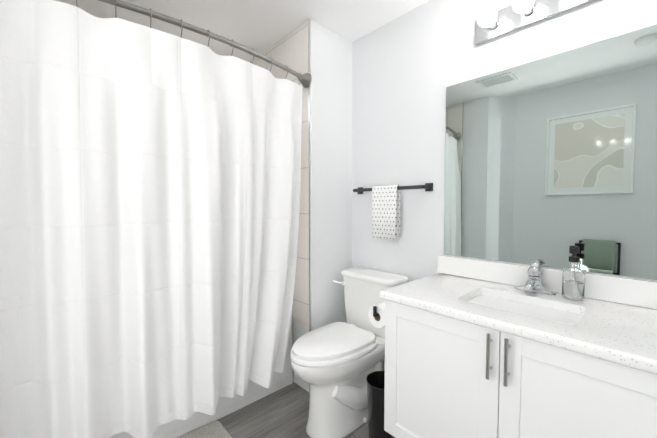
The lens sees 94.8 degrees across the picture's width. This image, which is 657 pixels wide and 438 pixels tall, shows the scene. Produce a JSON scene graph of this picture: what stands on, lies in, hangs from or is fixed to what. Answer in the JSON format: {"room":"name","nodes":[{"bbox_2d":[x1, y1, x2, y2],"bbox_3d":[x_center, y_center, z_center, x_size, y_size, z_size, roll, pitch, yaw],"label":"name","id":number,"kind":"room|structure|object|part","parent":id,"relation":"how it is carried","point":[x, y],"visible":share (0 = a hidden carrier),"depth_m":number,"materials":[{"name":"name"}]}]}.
{"room":"bathroom","nodes":[
{"label":"bathroom","id":0,"kind":"room"},
{"bbox_2d":[54,0,428,61],"bbox_3d":[-0.052,-1.270,0.871,2.300,0.100,3.760,-2,3,-43],"label":"ceiling","id":1,"kind":"structure","parent":0,"point":[260,26],"depth_m":1.88,"materials":[{"name":"white paint"}]},
{"bbox_2d":[216,382,368,437],"bbox_3d":[-0.052,1.258,0.974,2.300,0.100,3.760,-2,3,-43],"label":"floor","id":2,"kind":"structure","parent":0,"point":[282,412],"depth_m":1.78,"materials":[{"name":"wood"}]},
{"bbox_2d":[110,316,292,437],"bbox_3d":[-1.050,0.929,1.916,1.465,0.480,0.784,-2,3,-43],"label":"bathtub","id":3,"kind":"object","parent":2,"relation":"on","point":[225,406],"visible":0.19,"depth_m":1.81,"materials":[{"name":"white ceramic"}]},
{"bbox_2d":[180,421,231,437],"bbox_3d":[-0.769,1.186,1.304,0.800,0.016,0.502,-2,3,-43],"label":"rug","id":4,"kind":"object","parent":2,"relation":"on","point":[215,429],"visible":1,"depth_m":1.65,"materials":[{"name":"fabric"}]},
{"bbox_2d":[290,267,407,437],"bbox_3d":[0.089,0.763,1.792,0.732,0.821,0.442,-2,3,-43],"label":"toilet","id":5,"kind":"object","parent":2,"relation":"on","point":[334,364],"visible":0.88,"depth_m":1.66,"materials":[{"name":"white ceramic"}]},
{"bbox_3d":[0.008,0.716,1.704,0.490,0.022,0.372,-2,3,-43],"label":"seat","id":6,"kind":"part","parent":5,"relation":"part of","materials":[{"name":"white plastic"}]},
{"bbox_3d":[0.011,0.688,1.706,0.480,0.022,0.340,-2,3,-43],"label":"lid","id":7,"kind":"part","parent":5,"relation":"part of","materials":[{"name":"white plastic"}]},
{"bbox_3d":[0.070,0.424,2.009,0.046,0.029,0.077,-2,3,-43],"label":"lever","id":8,"kind":"part","parent":5,"relation":"part of","materials":[{"name":"white plastic"}]},
{"bbox_3d":[0.289,0.547,1.958,0.193,0.330,0.406,-2,3,-43],"label":"tank","id":9,"kind":"part","parent":5,"relation":"part of","materials":[{"name":"white ceramic"}]},
{"bbox_3d":[0.285,0.364,1.947,0.212,0.035,0.428,-2,3,-43],"label":"tank lid","id":10,"kind":"part","parent":5,"relation":"part of","materials":[{"name":"white ceramic"}]},
{"bbox_2d":[366,371,394,437],"bbox_3d":[0.282,1.007,1.567,0.171,0.352,0.171,-2,3,-43],"label":"trash can","id":11,"kind":"object","parent":2,"relation":"on","point":[375,380],"visible":0.48,"depth_m":1.51,"materials":[{"name":"black plastic"}]},
{"bbox_2d":[368,255,656,437],"bbox_3d":[0.722,0.695,1.241,0.567,1.002,1.090,-2,3,-43],"label":"bathroom vanity","id":12,"kind":"object","parent":2,"relation":"on","point":[474,348],"visible":1,"depth_m":1.09,"materials":[{"name":"white paint"}]},
{"bbox_3d":[0.423,0.674,1.210,0.020,0.610,0.472,-2,3,-43],"label":"door","id":13,"kind":"part","parent":12,"relation":"part of","materials":[{"name":"white paint"}]},
{"bbox_3d":[0.547,0.464,1.028,0.034,0.154,0.012,-2,3,-43],"label":"handle","id":14,"kind":"part","parent":12,"relation":"part of","materials":[{"name":"silver metal"}]},
{"bbox_3d":[0.584,0.466,0.988,0.034,0.154,0.012,-2,3,-43],"label":"handle","id":15,"kind":"part","parent":12,"relation":"part of","materials":[{"name":"silver metal"}]},
{"bbox_2d":[514,261,555,294],"bbox_3d":[0.887,0.257,1.316,0.147,0.132,0.160,-2,3,-43],"label":"faucet","id":16,"kind":"object","parent":12,"relation":"on","point":[532,279],"depth_m":1.33,"materials":[{"name":"silver metal"}]},
{"bbox_2d":[562,246,584,299],"bbox_3d":[1.003,0.217,1.235,0.073,0.216,0.073,-2,3,-43],"label":"soap dispenser","id":17,"kind":"object","parent":12,"relation":"on","point":[573,281],"visible":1,"depth_m":1.22,"materials":[{"name":"clear glass"}]},
{"bbox_3d":[0.746,0.688,0.862,0.020,0.610,0.470,-2,3,-43],"label":"door","id":18,"kind":"part","parent":12,"relation":"part of","materials":[{"name":"white paint"}]},
{"bbox_2d":[292,20,351,391],"bbox_3d":[-0.338,-0.070,2.486,0.390,2.430,1.077,-2,3,-43],"label":"wall","id":19,"kind":"structure","parent":0,"point":[331,157],"depth_m":2.07,"materials":[{"name":"white paint"}]},
{"bbox_2d":[250,20,308,326],"bbox_3d":[-0.450,-0.288,2.306,0.008,1.980,0.959,-2,3,-43],"label":"wall tile","id":20,"kind":"structure","parent":19,"relation":"attached to","point":[290,50],"depth_m":2.02,"materials":[{"name":"beige tile"}]},
{"bbox_2d":[308,19,310,390],"bbox_3d":[-0.120,-0.049,1.959,0.010,2.430,0.012,-2,3,-43],"label":"trim","id":21,"kind":"structure","parent":19,"relation":"attached to","point":[309,68],"depth_m":1.94,"materials":[{"name":"white paint"}]},
{"bbox_2d":[352,0,656,370],"bbox_3d":[0.754,-0.037,1.670,0.100,2.430,3.760,-2,3,-43],"label":"wall","id":22,"kind":"structure","parent":0,"point":[409,67],"depth_m":1.79,"materials":[{"name":"white paint"}]},
{"bbox_2d":[353,183,432,239],"bbox_3d":[0.377,-0.047,1.935,0.091,0.339,0.578,-2,3,-43],"label":"towel rail","id":23,"kind":"object","parent":22,"relation":"attached to","point":[385,212],"visible":1,"depth_m":1.89,"materials":[{"name":"black"}]},
{"bbox_2d":[372,185,399,239],"bbox_3d":[0.362,-0.044,1.924,0.056,0.334,0.192,-2,3,-43],"label":"towel","id":24,"kind":"object","parent":23,"relation":"hanging from","point":[385,199],"depth_m":1.90,"materials":[{"name":"white fabric"}]},
{"bbox_3d":[0.587,-0.186,1.763,0.008,0.048,0.048,-2,3,-43],"label":"mount plate","id":25,"kind":"part","parent":23,"relation":"part of","materials":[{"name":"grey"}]},
{"bbox_2d":[475,0,596,45],"bbox_3d":[0.916,-0.939,1.273,0.148,0.122,0.620,-2,3,-43],"label":"sconce","id":26,"kind":"object","parent":22,"relation":"attached to","point":[491,23],"visible":1,"depth_m":1.38,"materials":[{"name":"silver metal"}]},
{"bbox_3d":[0.745,-0.945,1.415,0.090,0.082,0.082,-2,3,-43],"label":"bulb","id":27,"kind":"part","parent":26,"relation":"part of","materials":[{"name":"white glass"}]},
{"bbox_2d":[488,18,499,30],"bbox_3d":[0.792,-0.947,1.459,0.036,0.053,0.053,-2,3,-43],"label":"socket","id":28,"kind":"object","parent":26,"relation":"attached to","point":[495,26],"depth_m":1.45,"materials":[{"name":"metal"}]},
{"bbox_3d":[0.845,-0.941,1.308,0.090,0.082,0.082,-2,3,-43],"label":"bulb","id":29,"kind":"part","parent":26,"relation":"part of","materials":[{"name":"white glass"}]},
{"bbox_2d":[522,3,535,16],"bbox_3d":[0.892,-0.942,1.351,0.036,0.053,0.053,-2,3,-43],"label":"socket","id":30,"kind":"object","parent":26,"relation":"attached to","point":[531,12],"depth_m":1.35,"materials":[{"name":"metal"}]},
{"bbox_2d":[444,24,656,279],"bbox_3d":[0.966,-0.250,1.353,0.006,0.929,0.921,-2,3,-43],"label":"mirror","id":31,"kind":"object","parent":22,"relation":"attached to","point":[549,160],"visible":1,"depth_m":1.30,"materials":[{"name":"silver mirror"}]},
{"bbox_3d":[-1.533,-0.247,1.302,0.008,1.980,0.959,-2,3,-43],"label":"wall tile","id":32,"kind":"structure","parent":0,"visible":0},
{"bbox_2d":[0,0,311,437],"bbox_3d":[-0.647,0.010,1.444,1.476,1.849,0.262,-2,3,-43],"label":"shower curtain","id":33,"kind":"object","parent":32,"relation":"attached to","point":[150,177],"visible":1,"depth_m":1.26,"materials":[{"name":"white fabric"}]},
{"bbox_3d":[-0.659,-0.867,1.420,1.476,0.025,0.159,-2,3,-43],"label":"rod rail","id":34,"kind":"part","parent":33,"relation":"part of","materials":[{"name":"silver metal"}]}
]}

